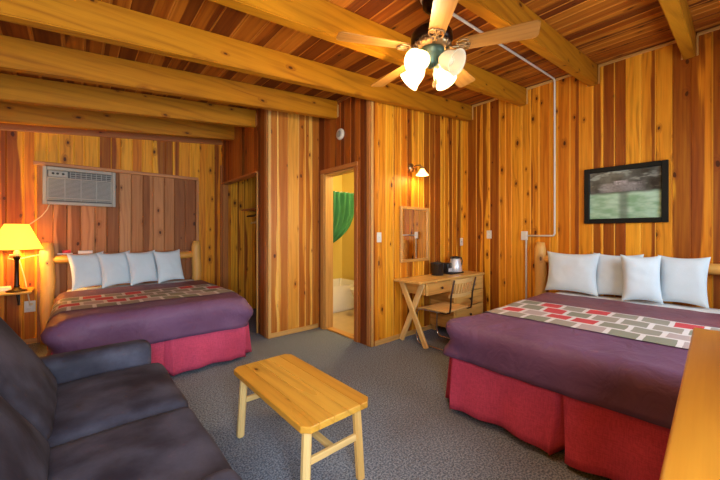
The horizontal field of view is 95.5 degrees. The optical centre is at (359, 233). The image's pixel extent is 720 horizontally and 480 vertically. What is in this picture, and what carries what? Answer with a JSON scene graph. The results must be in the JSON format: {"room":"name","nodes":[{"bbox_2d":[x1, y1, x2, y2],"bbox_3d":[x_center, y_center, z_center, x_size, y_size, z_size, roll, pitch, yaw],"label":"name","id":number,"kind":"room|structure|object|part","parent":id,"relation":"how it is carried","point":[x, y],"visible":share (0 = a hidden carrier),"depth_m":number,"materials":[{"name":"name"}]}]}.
{"room":"hotel room","nodes":[
{"label":"hotel room","id":0,"kind":"room"},
{"bbox_2d":[0,130,255,339],"bbox_3d":[-3.053,-0.216,4.655,3.320,3.032,0.090,0,0,-41],"label":"wall","id":1,"kind":"structure","parent":0,"point":[18,150],"depth_m":4.47,"materials":[{"name":"brown wood"}]},
{"bbox_2d":[0,287,34,304],"bbox_3d":[-3.891,0.732,3.593,0.420,0.200,0.410,0,0,-41],"label":"wall shelf","id":2,"kind":"object","parent":1,"relation":"attached to","point":[30,289],"visible":0.72,"depth_m":3.56,"materials":[{"name":"brown wood"}]},
{"bbox_2d":[0,286,10,291],"bbox_3d":[-3.933,0.611,3.617,0.115,0.040,0.152,0,0,-41],"label":"notepad","id":3,"kind":"object","parent":2,"relation":"on","point":[3,288],"visible":0.88,"depth_m":3.58,"materials":[{"name":"white paper"}]},
{"bbox_2d":[0,224,43,292],"bbox_3d":[-3.746,0.265,3.567,0.430,0.735,0.430,0,0,-41],"label":"table lamp","id":4,"kind":"object","parent":2,"relation":"on","point":[16,237],"visible":1,"depth_m":3.50,"materials":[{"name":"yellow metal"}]},
{"bbox_2d":[13,251,19,255],"bbox_3d":[-3.746,0.217,3.567,0.052,0.060,0.051,0,0,-41],"label":"bulb socket","id":5,"kind":"object","parent":4,"relation":"attached to","point":[16,253],"depth_m":3.55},
{"bbox_3d":[-3.746,0.037,3.567,0.424,0.280,0.424,0,0,-41],"label":"lamp shade","id":6,"kind":"part","parent":4,"relation":"part of","materials":[{"name":"yellow"}]},
{"bbox_3d":[-3.779,0.262,3.696,0.111,0.070,0.312,0,0,1],"label":"cord","id":7,"kind":"part","parent":4,"relation":"part of","materials":[{"name":"plastic"}]},
{"bbox_2d":[24,300,35,312],"bbox_3d":[-3.885,0.860,3.845,0.095,0.130,0.036,0,0,-41],"label":"wall outlet","id":8,"kind":"object","parent":1,"relation":"attached to","point":[28,307],"visible":1,"depth_m":3.85,"materials":[{"name":"white plastic"}]},
{"bbox_2d":[23,338,36,343],"bbox_3d":[-3.214,1.270,4.445,2.540,0.060,0.014,0,0,-41],"label":"baseboard","id":9,"kind":"structure","parent":1,"relation":"attached to","point":[32,340],"depth_m":3.85,"materials":[{"name":"brown wood"}]},
{"bbox_2d":[0,123,222,144],"bbox_3d":[-3.211,-1.389,4.442,2.620,0.470,0.024,0,0,-41],"label":"trim","id":10,"kind":"structure","parent":1,"relation":"attached to","point":[3,126],"depth_m":4.28,"materials":[{"name":"brown wood"}]},
{"bbox_2d":[38,250,188,256],"bbox_3d":[-3.195,0.265,4.392,1.620,0.022,0.075,0,0,-41],"label":"trim","id":11,"kind":"structure","parent":1,"relation":"attached to","point":[180,250],"depth_m":4.34,"materials":[{"name":"brown wood"}]},
{"bbox_2d":[78,250,92,253],"bbox_3d":[-3.480,0.236,4.141,0.140,0.036,0.060,0,0,-41],"label":"pack","id":12,"kind":"object","parent":11,"relation":"on","point":[90,251],"visible":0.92,"depth_m":4.12,"materials":[{"name":"white paper"}]},
{"bbox_2d":[33,161,197,180],"bbox_3d":[-3.177,-0.835,4.448,1.800,0.045,0.060,0,0,-41],"label":"trim","id":13,"kind":"structure","parent":1,"relation":"attached to","point":[41,163],"depth_m":4.32,"materials":[{"name":"brown wood"}]},
{"bbox_2d":[37,165,195,342],"bbox_3d":[-3.189,0.242,4.461,1.740,2.115,0.020,0,0,-41],"label":"wall panel","id":14,"kind":"object","parent":1,"relation":"attached to","point":[150,213],"visible":0.5,"depth_m":4.45,"materials":[{"name":"brown wood"}]},
{"bbox_2d":[19,166,115,302],"bbox_3d":[-3.598,0.022,4.040,0.923,1.648,0.117,0,0,-41],"label":"air conditioner","id":15,"kind":"object","parent":14,"relation":"attached to","point":[60,185],"visible":0.97,"depth_m":4.06,"materials":[{"name":"beige plastic"}]},
{"bbox_3d":[-3.857,0.247,3.856,0.294,1.197,0.026,0,0,-31],"label":"power cord","id":16,"kind":"part","parent":15,"relation":"part of","materials":[{"name":"white plastic"}]},
{"bbox_3d":[-3.646,-0.718,3.948,0.175,0.075,0.018,0,0,-41],"label":"control panel","id":17,"kind":"part","parent":15,"relation":"part of","materials":[{"name":"plastic"}]},
{"bbox_2d":[47,178,111,202],"bbox_3d":[-3.487,-0.530,4.085,0.612,0.260,0.018,0,0,-41],"label":"grille","id":18,"kind":"object","parent":15,"relation":"attached to","point":[59,190],"depth_m":4.07,"materials":[{"name":"grey plastic"}]},
{"bbox_3d":[-3.496,-0.575,4.096,0.613,0.373,0.008,0,0,-41],"label":"panel","id":19,"kind":"part","parent":15,"relation":"part of","materials":[{"name":"grey plastic"}]},
{"bbox_2d":[70,172,111,181],"bbox_3d":[-3.413,-0.718,4.152,0.410,0.075,0.015,0,0,-41],"label":"air vent","id":20,"kind":"object","parent":15,"relation":"attached to","point":[74,176],"depth_m":4.15,"materials":[{"name":"grey plastic"}]},
{"bbox_2d":[196,180,198,240],"bbox_3d":[-2.509,0.233,5.036,0.040,2.105,0.052,0,0,-41],"label":"trim","id":21,"kind":"structure","parent":1,"relation":"attached to","point":[197,182],"depth_m":5.01,"materials":[{"name":"brown wood"}]},
{"bbox_2d":[220,165,222,286],"bbox_3d":[-2.241,0.100,5.283,0.030,2.400,0.030,0,0,-41],"label":"trim","id":22,"kind":"structure","parent":1,"relation":"attached to","point":[221,166],"depth_m":5.27,"materials":[{"name":"brown wood"}]},
{"bbox_2d":[222,109,263,335],"bbox_3d":[-1.665,-0.182,4.700,0.070,2.965,1.668,0,0,-41],"label":"wall","id":23,"kind":"structure","parent":0,"point":[244,155],"depth_m":4.32,"materials":[{"name":"red wood"}]},
{"bbox_2d":[221,171,257,332],"bbox_3d":[-1.748,0.245,4.772,0.110,2.110,1.316,0,0,-41],"label":"door frame","id":24,"kind":"structure","parent":23,"relation":"in","point":[255,173],"depth_m":5.23,"materials":[{"name":"brown wood"}]},
{"bbox_3d":[-1.748,-0.798,4.772,0.110,0.024,1.310,0,0,-41],"label":"casing","id":25,"kind":"part","parent":24,"relation":"part of","materials":[{"name":"wood"}]},
{"bbox_2d":[264,109,267,337],"bbox_3d":[-1.171,-0.155,4.068,0.016,2.910,0.070,0,0,-41],"label":"trim","id":26,"kind":"structure","parent":23,"relation":"attached to","point":[265,111],"depth_m":4.05,"materials":[{"name":"brown wood"}]},
{"bbox_2d":[271,110,318,337],"bbox_3d":[-0.831,-0.230,4.352,0.870,3.059,0.108,0,0,-41],"label":"wall","id":27,"kind":"structure","parent":0,"point":[294,137],"depth_m":4.28,"materials":[{"name":"brown wood"}]},
{"bbox_2d":[268,110,270,338],"bbox_3d":[-1.119,-0.155,4.043,0.040,2.910,0.016,0,0,-41],"label":"trim","id":28,"kind":"structure","parent":27,"relation":"attached to","point":[269,111],"depth_m":4.03,"materials":[{"name":"brown wood"}]},
{"bbox_2d":[27,308,611,479],"bbox_3d":[-0.214,1.345,3.045,5.480,0.111,6.270,0,0,-41],"label":"floor","id":29,"kind":"structure","parent":0,"point":[410,431],"depth_m":2.22,"materials":[{"name":"grey carpet"}]},
{"bbox_2d":[0,317,241,479],"bbox_3d":[-1.243,0.837,1.245,1.112,0.926,1.774,0,0,-41],"label":"sofa","id":30,"kind":"object","parent":29,"relation":"on","point":[106,412],"visible":1,"depth_m":1.33,"materials":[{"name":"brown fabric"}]},
{"bbox_2d":[0,395,49,479],"bbox_3d":[-1.135,0.654,0.861,0.443,0.560,0.729,0,0,-41],"label":"cushion","id":31,"kind":"object","parent":30,"relation":"on","point":[24,452],"depth_m":1.01,"materials":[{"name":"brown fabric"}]},
{"bbox_2d":[0,317,56,439],"bbox_3d":[-1.617,0.654,1.416,0.444,0.559,0.734,0,0,-41],"label":"cushion","id":32,"kind":"object","parent":30,"relation":"on","point":[28,383],"depth_m":1.37,"materials":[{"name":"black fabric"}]},
{"bbox_3d":[-1.710,0.950,1.899,0.844,0.503,0.174,0,0,-41],"label":"arm","id":33,"kind":"part","parent":30,"relation":"part of","materials":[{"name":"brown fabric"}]},
{"bbox_2d":[47,363,188,447],"bbox_3d":[-1.288,0.915,1.683,0.605,0.233,0.700,0,0,-41],"label":"seat cushion","id":34,"kind":"object","parent":30,"relation":"on","point":[95,399],"depth_m":1.60,"materials":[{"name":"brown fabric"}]},
{"bbox_2d":[47,407,232,479],"bbox_3d":[-0.819,0.913,1.143,0.606,0.238,0.719,0,0,-41],"label":"seat cushion","id":35,"kind":"object","parent":30,"relation":"on","point":[170,444],"depth_m":1.20,"materials":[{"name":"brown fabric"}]},
{"bbox_3d":[-0.658,0.950,0.694,0.843,0.503,0.175,0,0,-41],"label":"arm","id":36,"kind":"part","parent":30,"relation":"part of","materials":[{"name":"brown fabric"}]},
{"bbox_2d":[39,241,251,375],"bbox_3d":[-2.434,0.705,3.658,1.774,1.196,2.139,0,0,-41],"label":"bed","id":37,"kind":"object","parent":29,"relation":"on","point":[180,355],"visible":0.16,"depth_m":3.29,"materials":[{"name":"red fabric"}]},
{"bbox_3d":[-3.708,0.705,3.878,0.142,1.196,0.132,0,0,-41],"label":"headboard post","id":38,"kind":"part","parent":37,"relation":"part of","materials":[{"name":"beige wood"}]},
{"bbox_2d":[67,251,102,290],"bbox_3d":[-3.293,0.447,3.960,0.155,0.445,0.393,0,0,34],"label":"pillow","id":39,"kind":"object","parent":37,"relation":"on","point":[85,269],"visible":0.85,"depth_m":3.89,"materials":[{"name":"white fabric"}]},
{"bbox_2d":[97,251,130,287],"bbox_3d":[-3.085,0.447,4.140,0.155,0.445,0.379,0,0,24],"label":"pillow","id":40,"kind":"object","parent":37,"relation":"on","point":[115,270],"visible":0.91,"depth_m":4.07,"materials":[{"name":"white fabric"}]},
{"bbox_3d":[-3.094,0.319,4.413,1.633,0.112,0.108,0,0,-41],"label":"headboard rail","id":41,"kind":"part","parent":37,"relation":"part of","materials":[{"name":"brown wood"}]},
{"bbox_2d":[125,250,157,285],"bbox_3d":[-2.869,0.447,4.327,0.152,0.445,0.390,0,0,31],"label":"pillow","id":42,"kind":"object","parent":37,"relation":"on","point":[142,266],"visible":0.97,"depth_m":4.27,"materials":[{"name":"white fabric"}]},
{"bbox_2d":[40,280,252,355],"bbox_3d":[-2.238,0.811,3.516,1.641,0.329,1.660,0,0,-41],"label":"bedspread","id":43,"kind":"object","parent":37,"relation":"on","point":[153,313],"visible":1,"depth_m":2.99,"materials":[{"name":"purple fabric"}]},
{"bbox_2d":[153,249,183,283],"bbox_3d":[-2.640,0.447,4.528,0.159,0.445,0.378,0,0,24],"label":"pillow","id":44,"kind":"object","parent":37,"relation":"on","point":[169,267],"visible":1,"depth_m":4.47,"materials":[{"name":"white fabric"}]},
{"bbox_3d":[-2.479,0.705,4.950,0.141,1.196,0.133,0,0,-41],"label":"headboard post","id":45,"kind":"part","parent":37,"relation":"part of","materials":[{"name":"wood"}]},
{"bbox_2d":[234,354,367,479],"bbox_3d":[-0.380,1.082,1.905,0.411,0.435,0.885,0,0,-41],"label":"coffee table","id":46,"kind":"object","parent":29,"relation":"on","point":[309,399],"visible":1,"depth_m":1.73,"materials":[{"name":"brown wood"}]},
{"bbox_3d":[-0.751,1.097,2.085,0.065,0.406,0.053,0,0,-41],"label":"leg","id":47,"kind":"part","parent":46,"relation":"part of","materials":[{"name":"brown wood"}]},
{"bbox_3d":[-0.251,1.097,1.513,0.065,0.406,0.053,0,0,-41],"label":"leg","id":48,"kind":"part","parent":46,"relation":"part of","materials":[{"name":"brown wood"}]},
{"bbox_3d":[-0.009,1.097,1.724,0.065,0.406,0.053,0,0,-41],"label":"leg","id":49,"kind":"part","parent":46,"relation":"part of","materials":[{"name":"brown wood"}]},
{"bbox_2d":[394,270,484,348],"bbox_3d":[1.105,0.931,4.263,1.450,0.762,0.452,0,0,-41],"label":"desk","id":50,"kind":"object","parent":29,"relation":"on","point":[438,288],"visible":0.76,"depth_m":4.08,"materials":[{"name":"brown wood"}]},
{"bbox_3d":[0.614,0.940,3.887,0.030,0.742,0.373,0,0,-41],"label":"crossed leg","id":51,"kind":"part","parent":50,"relation":"part of","materials":[{"name":"brown wood"}]},
{"bbox_3d":[0.635,0.640,3.905,0.020,0.150,0.350,0,0,-41],"label":"panel","id":52,"kind":"part","parent":50,"relation":"part of","materials":[{"name":"brown wood"}]},
{"bbox_3d":[0.626,0.940,3.824,0.030,0.745,0.422,0,0,-41],"label":"crossed leg","id":53,"kind":"part","parent":50,"relation":"part of","materials":[{"name":"brown wood"}]},
{"bbox_2d":[431,261,443,275],"bbox_3d":[1.020,0.456,4.307,0.188,0.189,0.176,0,0,-41],"label":"ice bucket","id":54,"kind":"object","parent":50,"relation":"on","point":[437,268],"visible":1,"depth_m":4.24,"materials":[{"name":"black plastic"}]},
{"bbox_3d":[0.878,0.655,4.070,0.555,0.140,0.320,0,0,-41],"label":"drawer","id":55,"kind":"part","parent":50,"relation":"part of","materials":[{"name":"brown wood"}]},
{"bbox_2d":[443,256,463,274],"bbox_3d":[1.293,0.431,4.514,0.323,0.238,0.187,0,0,-41],"label":"coffee maker","id":56,"kind":"object","parent":50,"relation":"on","point":[455,265],"visible":0.97,"depth_m":4.46,"materials":[{"name":"silver plastic"}]},
{"bbox_3d":[1.367,0.675,4.497,0.723,0.180,0.320,0,0,-41],"label":"drawer","id":57,"kind":"part","parent":50,"relation":"part of","materials":[{"name":"brown wood"}]},
{"bbox_3d":[1.367,0.870,4.497,0.723,0.190,0.320,0,0,-41],"label":"drawer","id":58,"kind":"part","parent":50,"relation":"part of","materials":[{"name":"brown wood"}]},
{"bbox_3d":[1.367,1.077,4.497,0.723,0.205,0.320,0,0,-41],"label":"drawer","id":59,"kind":"part","parent":50,"relation":"part of","materials":[{"name":"brown wood"}]},
{"bbox_2d":[416,276,475,350],"bbox_3d":[0.994,0.897,3.805,0.463,0.804,0.549,0,0,-41],"label":"desk chair","id":60,"kind":"object","parent":29,"relation":"on","point":[446,308],"visible":0.94,"depth_m":3.70,"materials":[{"name":"brown wood"}]},
{"bbox_3d":[0.982,1.082,3.818,0.422,0.433,0.514,0,0,-41],"label":"sled frame","id":61,"kind":"part","parent":60,"relation":"part of","materials":[{"name":"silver metal"}]},
{"bbox_3d":[0.974,0.866,3.827,0.463,0.036,0.402,0,0,-41],"label":"seat","id":62,"kind":"part","parent":60,"relation":"part of","materials":[{"name":"brown wood"}]},
{"bbox_3d":[0.944,0.690,3.535,0.020,0.384,0.194,0,0,-41],"label":"post","id":63,"kind":"part","parent":60,"relation":"part of","materials":[{"name":"brown metal"}]},
{"bbox_3d":[1.143,0.598,3.634,0.433,0.205,0.094,0,0,-41],"label":"backrest","id":64,"kind":"part","parent":60,"relation":"part of","materials":[{"name":"brown wood"}]},
{"bbox_3d":[1.268,0.690,3.817,0.020,0.384,0.194,0,0,-41],"label":"post","id":65,"kind":"part","parent":60,"relation":"part of","materials":[{"name":"brown metal"}]},
{"bbox_2d":[445,242,719,479],"bbox_3d":[2.002,0.705,2.651,2.433,1.196,1.985,0,0,-41],"label":"bed","id":66,"kind":"object","parent":29,"relation":"on","point":[596,440],"visible":0.25,"depth_m":1.91,"materials":[{"name":"red fabric"}]},
{"bbox_3d":[2.265,0.705,4.097,0.136,1.196,0.144,0,0,-41],"label":"headboard post","id":67,"kind":"part","parent":66,"relation":"part of","materials":[{"name":"wood"}]},
{"bbox_2d":[545,251,599,295],"bbox_3d":[2.359,0.435,3.651,0.177,0.453,0.524,0,0,-37],"label":"pillow","id":68,"kind":"object","parent":66,"relation":"on","point":[569,272],"visible":1,"depth_m":3.58,"materials":[{"name":"white fabric"}]},
{"bbox_2d":[442,292,719,428],"bbox_3d":[1.827,0.776,2.473,1.898,0.266,1.629,0,0,-41],"label":"bedspread","id":69,"kind":"object","parent":66,"relation":"on","point":[626,358],"visible":0.97,"depth_m":2.04,"materials":[{"name":"purple fabric"}]},
{"bbox_2d":[594,253,643,295],"bbox_3d":[2.681,0.435,3.405,0.420,0.453,0.140,0,0,43],"label":"pillow","id":70,"kind":"object","parent":66,"relation":"on","point":[609,272],"visible":0.59,"depth_m":3.41,"materials":[{"name":"white fabric"}]},
{"bbox_3d":[2.868,0.320,3.405,0.110,0.114,1.843,0,0,-41],"label":"headboard rail","id":71,"kind":"part","parent":66,"relation":"part of","materials":[{"name":"beige wood"}]},
{"bbox_2d":[620,254,662,303],"bbox_3d":[2.726,0.435,3.170,0.312,0.453,0.179,0,0,34],"label":"pillow","id":72,"kind":"object","parent":66,"relation":"on","point":[641,275],"visible":1,"depth_m":3.12,"materials":[{"name":"white fabric"}]},
{"bbox_2d":[658,255,710,308],"bbox_3d":[2.996,0.435,3.041,0.158,0.453,0.364,0,0,-32],"label":"pillow","id":73,"kind":"object","parent":66,"relation":"on","point":[683,280],"visible":0.92,"depth_m":2.99,"materials":[{"name":"white fabric"}]},
{"bbox_2d":[659,328,719,479],"bbox_3d":[0.991,0.825,0.551,1.295,0.950,0.648,0,0,-43],"label":"table","id":74,"kind":"object","parent":29,"relation":"on","point":[692,452],"visible":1,"depth_m":0.62,"materials":[{"name":"brown wood"}]},
{"bbox_2d":[333,175,341,278],"bbox_3d":[-0.871,0.050,5.942,1.700,2.500,0.100,0,0,-41],"label":"wall","id":75,"kind":"structure","parent":0,"point":[337,180],"depth_m":6.26,"materials":[{"name":"yellow paint"}]},
{"bbox_2d":[319,97,365,344],"bbox_3d":[-0.176,-0.223,4.180,0.130,3.046,1.048,0,0,-41],"label":"wall","id":76,"kind":"structure","parent":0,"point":[333,152],"depth_m":3.97,"materials":[{"name":"red wood"}]},
{"bbox_2d":[320,161,357,341],"bbox_3d":[-0.234,0.219,4.231,0.150,2.162,0.776,0,0,-41],"label":"door frame","id":77,"kind":"structure","parent":76,"relation":"attached to","point":[326,180],"depth_m":4.43,"materials":[{"name":"brown wood"}]},
{"bbox_3d":[-0.511,0.248,4.451,0.018,2.104,0.079,0,0,-41],"label":"casing","id":78,"kind":"part","parent":77,"relation":"part of","materials":[{"name":"wood"}]},
{"bbox_3d":[-0.283,-0.834,4.188,0.020,0.055,0.775,0,0,-41],"label":"casing","id":79,"kind":"part","parent":77,"relation":"part of","materials":[{"name":"wood"}]},
{"bbox_3d":[-0.048,0.248,3.921,0.018,2.104,0.064,0,0,-41],"label":"casing","id":80,"kind":"part","parent":77,"relation":"part of","materials":[{"name":"wood"}]},
{"bbox_2d":[336,128,343,139],"bbox_3d":[-0.256,-1.260,4.143,0.038,0.144,0.144,0,0,-41],"label":"smoke detector","id":81,"kind":"object","parent":76,"relation":"attached to","point":[340,132],"visible":1,"depth_m":4.12,"materials":[{"name":"white plastic"}]},
{"bbox_2d":[342,172,353,279],"bbox_3d":[0.393,0.050,5.558,0.100,2.500,2.200,0,0,-41],"label":"wall","id":82,"kind":"structure","parent":0,"point":[347,179],"depth_m":6.18,"materials":[{"name":"yellow paint"}]},
{"bbox_3d":[-0.366,-0.670,5.333,1.340,0.060,0.060,0,0,-41],"label":"curtain rod","id":83,"kind":"object","parent":82,"relation":"attached to","visible":0},
{"bbox_2d":[333,191,353,242],"bbox_3d":[-0.457,0.115,5.211,0.963,1.620,0.119,0,0,-41],"label":"shower curtain","id":84,"kind":"object","parent":83,"relation":"hanging from","point":[343,202],"visible":0.21,"depth_m":5.33,"materials":[{"name":"green fabric"}]},
{"bbox_2d":[0,0,719,109],"bbox_3d":[-0.233,-1.659,3.061,5.526,0.657,6.320,0,0,-41],"label":"ceiling","id":85,"kind":"structure","parent":0,"point":[604,31],"depth_m":2.75,"materials":[{"name":"brown wood"}]},
{"bbox_2d":[0,101,233,140],"bbox_3d":[-2.882,-1.373,4.065,2.600,0.501,0.086,0,0,-41],"label":"ceiling beam","id":86,"kind":"structure","parent":85,"relation":"attached to","point":[11,113],"depth_m":3.89,"materials":[{"name":"brown wood"}]},
{"bbox_2d":[0,73,255,127],"bbox_3d":[-2.371,-1.373,3.478,2.600,0.501,0.086,0,0,-41],"label":"ceiling beam","id":87,"kind":"structure","parent":85,"relation":"attached to","point":[13,88],"depth_m":3.32,"materials":[{"name":"brown wood"}]},
{"bbox_2d":[0,35,336,119],"bbox_3d":[-1.576,-1.413,3.138,3.350,0.582,0.086,0,0,-41],"label":"ceiling beam","id":88,"kind":"structure","parent":85,"relation":"attached to","point":[18,55],"depth_m":2.83,"materials":[{"name":"brown wood"}]},
{"bbox_2d":[0,0,471,121],"bbox_3d":[-0.337,-1.518,3.185,5.280,0.791,0.086,0,0,-41],"label":"ceiling beam","id":89,"kind":"structure","parent":85,"relation":"attached to","point":[95,20],"depth_m":2.40,"materials":[{"name":"brown wood"}]},
{"bbox_2d":[209,0,525,105],"bbox_3d":[0.175,-1.518,2.599,5.280,0.791,0.086,0,0,-41],"label":"ceiling beam","id":90,"kind":"structure","parent":85,"relation":"attached to","point":[323,19],"depth_m":2.30,"materials":[{"name":"brown wood"}]},
{"bbox_2d":[336,0,540,90],"bbox_3d":[0.495,-1.312,2.290,1.270,0.645,1.267,0,0,-41],"label":"ceiling fan","id":91,"kind":"object","parent":85,"relation":"hanging from","point":[431,42],"visible":1,"depth_m":2.15,"materials":[{"name":"brown wood"}]},
{"bbox_3d":[0.085,-1.265,2.150,0.475,0.036,0.142,0,0,-14],"label":"blade","id":92,"kind":"part","parent":91,"relation":"part of","materials":[{"name":"brown wood"}]},
{"bbox_3d":[0.267,-1.265,2.612,0.142,0.036,0.475,0,0,-33],"label":"blade","id":93,"kind":"part","parent":91,"relation":"part of","materials":[{"name":"brown wood"}]},
{"bbox_3d":[0.386,-1.123,2.359,0.162,0.169,0.175,0,0,-41],"label":"lamp shade","id":94,"kind":"part","parent":91,"relation":"part of","materials":[{"name":"beige"}]},
{"bbox_3d":[0.391,-1.123,2.148,0.175,0.169,0.162,0,0,-41],"label":"lamp shade","id":95,"kind":"part","parent":91,"relation":"part of","materials":[{"name":"beige"}]},
{"bbox_3d":[0.406,-1.147,2.166,0.084,0.069,0.060,0,0,-41],"label":"bulb","id":96,"kind":"part","parent":91,"relation":"part of","materials":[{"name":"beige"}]},
{"bbox_3d":[0.468,-1.265,1.834,0.142,0.036,0.475,0,0,4],"label":"blade","id":97,"kind":"part","parent":91,"relation":"part of","materials":[{"name":"brown wood"}]},
{"bbox_3d":[0.597,-1.123,2.363,0.175,0.169,0.162,0,0,-41],"label":"lamp shade","id":98,"kind":"part","parent":91,"relation":"part of","materials":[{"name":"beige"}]},
{"bbox_3d":[0.602,-1.123,2.152,0.162,0.169,0.175,0,0,-41],"label":"lamp shade","id":99,"kind":"part","parent":91,"relation":"part of","materials":[{"name":"white glass"}]},
{"bbox_3d":[0.763,-1.265,2.582,0.142,0.036,0.475,0,0,40],"label":"blade","id":100,"kind":"part","parent":91,"relation":"part of","materials":[{"name":"brown wood"}]},
{"bbox_3d":[0.887,-1.265,2.101,0.475,0.036,0.142,0,0,21],"label":"blade","id":101,"kind":"part","parent":91,"relation":"part of","materials":[{"name":"brown wood"}]},
{"bbox_2d":[458,0,597,86],"bbox_3d":[0.687,-1.518,2.012,5.280,0.791,0.086,0,0,-41],"label":"ceiling beam","id":102,"kind":"structure","parent":85,"relation":"attached to","point":[549,44],"depth_m":2.67,"materials":[{"name":"brown wood"}]},
{"bbox_2d":[658,0,695,59],"bbox_3d":[1.199,-1.518,1.425,5.280,0.791,0.086,0,0,-41],"label":"ceiling beam","id":103,"kind":"structure","parent":85,"relation":"attached to","point":[677,14],"depth_m":2.55,"materials":[{"name":"brown wood"}]},
{"bbox_2d":[366,101,462,346],"bbox_3d":[0.825,-0.328,4.402,1.930,3.255,0.090,0,0,-41],"label":"wall","id":104,"kind":"structure","parent":0,"point":[403,137],"depth_m":4.16,"materials":[{"name":"brown wood"}]},
{"bbox_2d":[337,96,370,346],"bbox_3d":[-0.085,-0.202,3.962,0.020,2.994,0.613,0,0,-41],"label":"trim","id":105,"kind":"structure","parent":104,"relation":"attached to","point":[368,102],"depth_m":3.74,"materials":[{"name":"brown wood"}]},
{"bbox_2d":[371,101,373,346],"bbox_3d":[0.140,-0.200,3.734,0.035,2.990,0.016,0,0,-41],"label":"trim","id":106,"kind":"structure","parent":104,"relation":"attached to","point":[372,102],"depth_m":3.73,"materials":[{"name":"brown wood"}]},
{"bbox_2d":[377,232,380,241],"bbox_3d":[0.226,0.045,3.810,0.072,0.115,0.018,0,0,-41],"label":"light switch","id":107,"kind":"object","parent":104,"relation":"attached to","point":[378,233],"visible":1,"depth_m":3.80,"materials":[{"name":"white plastic"}]},
{"bbox_2d":[375,324,438,345],"bbox_3d":[0.875,1.270,4.375,1.870,0.060,0.014,0,0,-41],"label":"baseboard","id":108,"kind":"structure","parent":104,"relation":"attached to","point":[411,332],"depth_m":3.99,"materials":[{"name":"brown wood"}]},
{"bbox_2d":[400,206,428,262],"bbox_3d":[0.713,0.010,4.226,0.575,0.701,0.026,0,0,-41],"label":"wall mirror","id":109,"kind":"object","parent":104,"relation":"attached to","point":[414,221],"visible":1,"depth_m":4.21,"materials":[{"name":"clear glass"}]},
{"bbox_2d":[408,163,427,175],"bbox_3d":[0.739,-0.811,4.096,0.156,0.178,0.258,0,0,-41],"label":"wall sconce","id":110,"kind":"object","parent":104,"relation":"attached to","point":[411,167],"visible":1,"depth_m":4.11,"materials":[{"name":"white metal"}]},
{"bbox_3d":[0.773,-0.767,4.058,0.156,0.090,0.156,0,0,-41],"label":"lamp shade","id":111,"kind":"part","parent":110,"relation":"part of","materials":[{"name":"white glass"}]},
{"bbox_2d":[463,29,719,311],"bbox_3d":[2.677,-0.328,3.815,0.090,3.255,3.430,0,0,-41],"label":"wall","id":112,"kind":"structure","parent":0,"point":[654,105],"depth_m":3.76,"materials":[{"name":"brown wood"}]},
{"bbox_2d":[472,98,497,106],"bbox_3d":[1.901,-1.897,4.621,0.020,0.030,0.683,0,0,-41],"label":"trim","id":113,"kind":"structure","parent":112,"relation":"attached to","point":[493,99],"depth_m":4.72,"materials":[{"name":"brown wood"}]},
{"bbox_2d":[487,231,491,238],"bbox_3d":[1.847,0.015,4.685,0.018,0.115,0.072,0,0,-41],"label":"light switch","id":114,"kind":"object","parent":112,"relation":"attached to","point":[489,233],"visible":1,"depth_m":4.68,"materials":[{"name":"white plastic"}]},
{"bbox_2d":[452,13,555,298],"bbox_3d":[1.503,-0.453,3.211,0.403,2.905,2.585,0,0,39],"label":"conduit","id":115,"kind":"object","parent":112,"relation":"attached to","point":[524,234],"visible":0.91,"depth_m":4.03,"materials":[{"name":"white plastic"}]},
{"bbox_2d":[526,74,571,89],"bbox_3d":[2.413,-1.897,4.034,0.020,0.030,0.683,0,0,-41],"label":"trim","id":116,"kind":"structure","parent":112,"relation":"attached to","point":[568,75],"depth_m":4.09,"materials":[{"name":"brown wood"}]},
{"bbox_2d":[598,67,599,83],"bbox_3d":[2.705,-1.794,3.704,0.014,0.192,0.016,0,0,-41],"label":"trim","id":117,"kind":"structure","parent":112,"relation":"attached to","point":[598,67],"depth_m":3.70,"materials":[{"name":"brown wood"}]},
{"bbox_2d":[584,159,668,223],"bbox_3d":[2.842,-0.425,3.527,0.037,0.625,0.715,0,0,-41],"label":"framed picture","id":118,"kind":"object","parent":112,"relation":"attached to","point":[637,192],"visible":1,"depth_m":3.50},
{"bbox_2d":[590,166,660,218],"bbox_3d":[2.848,-0.425,3.533,0.001,0.531,0.621,0,0,-41],"label":"print","id":119,"kind":"object","parent":118,"relation":"attached to","point":[630,193],"depth_m":3.51},
{"bbox_2d":[598,40,675,66],"bbox_3d":[2.925,-1.897,3.447,0.020,0.030,0.683,0,0,-41],"label":"trim","id":120,"kind":"structure","parent":112,"relation":"attached to","point":[673,41],"depth_m":3.44,"materials":[{"name":"brown wood"}]},
{"bbox_2d":[696,36,698,55],"bbox_3d":[3.217,-1.794,3.117,0.014,0.192,0.016,0,0,-41],"label":"trim","id":121,"kind":"structure","parent":112,"relation":"attached to","point":[697,37],"depth_m":3.11,"materials":[{"name":"brown wood"}]},
{"bbox_2d":[697,25,719,35],"bbox_3d":[3.436,-1.897,2.861,0.020,0.030,0.683,0,0,-41],"label":"trim","id":122,"kind":"structure","parent":112,"relation":"attached to","point":[716,27],"depth_m":3.05,"materials":[{"name":"brown wood"}]},
{"bbox_3d":[-1.249,-0.215,5.121,0.050,3.030,1.580,0,0,-41],"label":"wall","id":123,"kind":"structure","parent":0,"visible":0},
{"bbox_2d":[241,208,255,216],"bbox_3d":[-1.420,-0.340,5.051,0.290,0.126,1.400,0,0,-41],"label":"closet shelf","id":124,"kind":"object","parent":123,"relation":"attached to","point":[249,209],"visible":0.27,"depth_m":5.36,"materials":[{"name":"brown wood"}]},
{"bbox_3d":[-0.629,1.296,5.635,1.330,0.014,0.700,0,0,-41],"label":"floor","id":125,"kind":"structure","parent":0,"visible":0},
{"bbox_2d":[333,278,353,312],"bbox_3d":[-0.619,1.070,5.577,1.300,0.438,0.730,0,0,-41],"label":"bathtub","id":126,"kind":"object","parent":125,"relation":"on","point":[343,299],"visible":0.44,"depth_m":5.42,"materials":[{"name":"ceramic"}]}
]}

